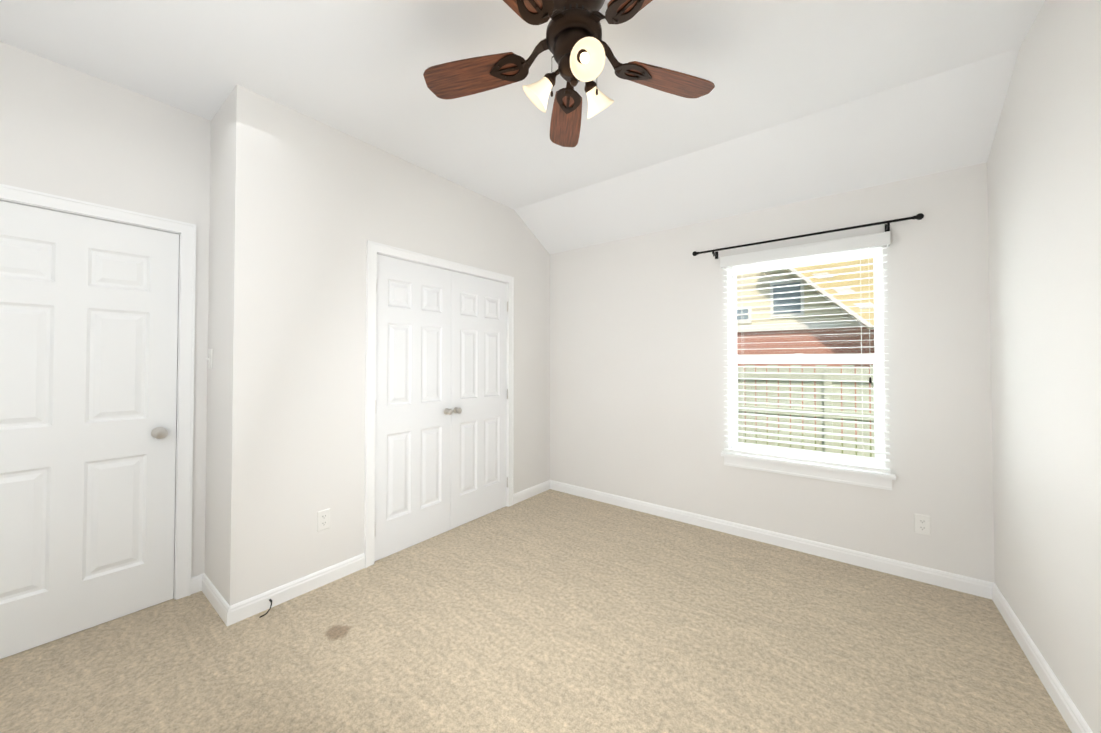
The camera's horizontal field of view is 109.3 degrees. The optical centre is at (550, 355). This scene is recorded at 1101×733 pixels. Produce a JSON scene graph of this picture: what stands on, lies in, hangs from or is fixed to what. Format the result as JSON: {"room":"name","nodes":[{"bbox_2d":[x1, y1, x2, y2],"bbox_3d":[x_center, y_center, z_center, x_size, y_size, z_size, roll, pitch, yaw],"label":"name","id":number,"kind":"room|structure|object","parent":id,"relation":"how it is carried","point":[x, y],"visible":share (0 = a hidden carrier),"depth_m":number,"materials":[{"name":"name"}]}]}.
{"room":"empty bedroom","nodes":[
{"label":"empty bedroom","id":0,"kind":"room"},
{"bbox_2d":[0,41,210,576],"bbox_3d":[-2.478,-0.074,1.770,0.120,2.840,1.633,-1,-1,37],"label":"wall","id":1,"kind":"structure","parent":0,"point":[68,132],"depth_m":2.01,"materials":[{"name":"paint"}]},
{"bbox_2d":[0,184,195,658],"bbox_3d":[-2.309,0.297,1.873,0.115,2.100,0.890,-1,-1,37],"label":"entry door","id":2,"kind":"structure","parent":1,"relation":"in","point":[97,324],"depth_m":1.94,"materials":[{"name":"white wood"}]},
{"bbox_2d":[204,95,229,595],"bbox_3d":[-1.867,-0.066,2.255,0.500,2.840,0.120,-1,-1,37],"label":"wall","id":3,"kind":"structure","parent":0,"point":[216,373],"depth_m":2.16,"materials":[{"name":"paint"}]},
{"bbox_2d":[206,349,212,368],"bbox_3d":[-1.954,0.023,2.230,0.070,0.115,0.021,-1,-1,37],"label":"light switch","id":4,"kind":"object","parent":3,"relation":"attached to","point":[209,358],"visible":0.98,"depth_m":2.23,"materials":[{"name":"white plastic"}]},
{"bbox_2d":[191,573,227,619],"bbox_3d":[-1.830,1.306,2.101,0.480,0.090,0.043,-1,-1,37],"label":"baseboard","id":5,"kind":"structure","parent":3,"relation":"attached to","point":[201,582],"depth_m":2.15,"materials":[{"name":"white wood"}]},
{"bbox_2d":[223,85,549,605],"bbox_3d":[-0.810,-0.052,3.126,0.120,2.840,2.787,-1,-1,37],"label":"wall","id":6,"kind":"structure","parent":0,"point":[314,205],"depth_m":2.28,"materials":[{"name":"paint"}]},
{"bbox_2d":[223,553,364,625],"bbox_3d":[-1.401,1.308,2.221,0.014,0.090,0.696,-1,-1,37],"label":"baseboard","id":7,"kind":"structure","parent":6,"relation":"attached to","point":[232,614],"depth_m":2.16,"materials":[{"name":"white wood"}]},
{"bbox_2d":[317,508,329,531],"bbox_3d":[-1.341,0.975,2.310,0.008,0.115,0.070,-1,-1,37],"label":"outlet","id":8,"kind":"object","parent":6,"relation":"attached to","point":[323,519],"visible":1,"depth_m":2.31,"materials":[{"name":"white plastic"}]},
{"bbox_2d":[364,240,513,567],"bbox_3d":[-0.775,0.317,3.066,0.101,2.100,1.381,-1,-1,37],"label":"closet door","id":9,"kind":"structure","parent":6,"relation":"in","point":[439,412],"depth_m":2.94,"materials":[{"name":"white wood"}]},
{"bbox_2d":[514,480,550,503],"bbox_3d":[-0.188,1.334,3.806,0.014,0.090,0.534,-1,-1,37],"label":"baseboard","id":10,"kind":"structure","parent":6,"relation":"attached to","point":[525,494],"depth_m":3.81,"materials":[{"name":"white wood"}]},
{"bbox_2d":[0,0,1044,253],"bbox_3d":[-0.186,-1.285,1.715,3.910,0.542,4.300,-1,-1,37],"label":"ceiling","id":11,"kind":"structure","parent":0,"point":[802,100],"depth_m":2.00,"materials":[{"name":"paint"}]},
{"bbox_2d":[423,0,714,146],"bbox_3d":[0.071,-1.180,1.451,1.220,0.439,1.194,-1,-1,37],"label":"ceiling fan","id":12,"kind":"object","parent":11,"relation":"hanging from","point":[576,46],"visible":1,"depth_m":1.54,"materials":[{"name":"brown wood"}]},
{"bbox_2d":[0,489,1071,732],"bbox_3d":[-0.186,1.394,1.671,3.910,0.100,4.300,-1,-1,37],"label":"floor","id":13,"kind":"structure","parent":0,"point":[550,611],"depth_m":1.77,"materials":[{"name":"carpet"}]},
{"bbox_2d":[550,162,994,582],"bbox_3d":[1.075,-0.049,3.343,3.910,2.840,0.150,-1,-1,37],"label":"wall","id":14,"kind":"structure","parent":0,"point":[639,339],"depth_m":2.79,"materials":[{"name":"paint"}]},
{"bbox_2d":[551,480,986,597],"bbox_3d":[1.208,1.323,3.115,3.070,0.090,0.014,-1,-1,37],"label":"baseboard","id":15,"kind":"structure","parent":14,"relation":"attached to","point":[957,582],"depth_m":2.70,"materials":[{"name":"white wood"}]},
{"bbox_2d":[692,213,923,258],"bbox_3d":[1.681,-0.796,2.724,1.338,0.064,0.113,-1,-1,37],"label":"curtain rod","id":16,"kind":"object","parent":14,"relation":"attached to","point":[919,216],"visible":1,"depth_m":2.58,"materials":[{"name":"black metal"}]},
{"bbox_2d":[721,249,895,489],"bbox_3d":[1.758,0.080,2.766,1.007,1.525,0.181,-1,-1,37],"label":"window unit","id":17,"kind":"structure","parent":14,"relation":"in","point":[873,479],"depth_m":2.72,"materials":[{"name":"white plastic"}]},
{"bbox_2d":[720,231,890,473],"bbox_3d":[1.711,-0.012,2.706,0.981,1.482,0.085,-1,-1,37],"label":"window blinds","id":18,"kind":"object","parent":17,"relation":"attached to","point":[855,242],"visible":1,"depth_m":2.65,"materials":[{"name":"white plastic"}]},
{"bbox_2d":[914,513,930,535],"bbox_3d":[2.229,1.015,2.341,0.070,0.115,0.008,-1,-1,37],"label":"outlet","id":19,"kind":"object","parent":14,"relation":"attached to","point":[921,524],"visible":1,"depth_m":2.34,"materials":[{"name":"white plastic"}]},
{"bbox_2d":[987,0,1100,732],"bbox_3d":[1.306,-0.095,0.553,0.150,2.840,4.300,-1,-1,37],"label":"wall","id":20,"kind":"structure","parent":0,"point":[1044,193],"depth_m":1.52,"materials":[{"name":"paint"}]},
{"bbox_2d":[987,581,1092,732],"bbox_3d":[1.241,1.281,0.580,0.014,0.090,4.000,-1,-1,37],"label":"baseboard","id":21,"kind":"structure","parent":20,"relation":"attached to","point":[1070,713],"depth_m":1.61,"materials":[{"name":"white wood"}]},
{"label":"outside","id":22,"kind":"structure","parent":0,"visible":0},
{"bbox_2d":[745,429,871,456],"bbox_3d":[8.317,1.908,11.627,32.000,0.100,21.840,-1,-1,37],"label":"ground","id":23,"kind":"structure","parent":22,"point":[815,442],"depth_m":8.14,"materials":[{"name":"green plant"}]},
{"bbox_2d":[736,269,874,439],"bbox_3d":[7.537,-1.695,11.490,22.000,7.100,7.100,-1,-1,37],"label":"neighbouring house","id":24,"kind":"structure","parent":23,"relation":"on","point":[790,343],"depth_m":9.14,"materials":[{"name":"red brick"}]},
{"bbox_2d":[786,258,873,328],"bbox_3d":[7.030,-1.508,7.617,5.100,1.900,0.540,-1,-1,37],"label":"eave","id":25,"kind":"object","parent":24,"relation":"attached to","point":[843,290],"depth_m":8.02,"materials":[{"name":"beige"}]},
{"bbox_2d":[737,365,874,457],"bbox_3d":[3.640,0.947,5.505,16.035,1.620,0.108,-1,-1,37],"label":"fence","id":26,"kind":"object","parent":23,"relation":"on","point":[810,396],"depth_m":5.53,"materials":[{"name":"beige wood"}]}
]}

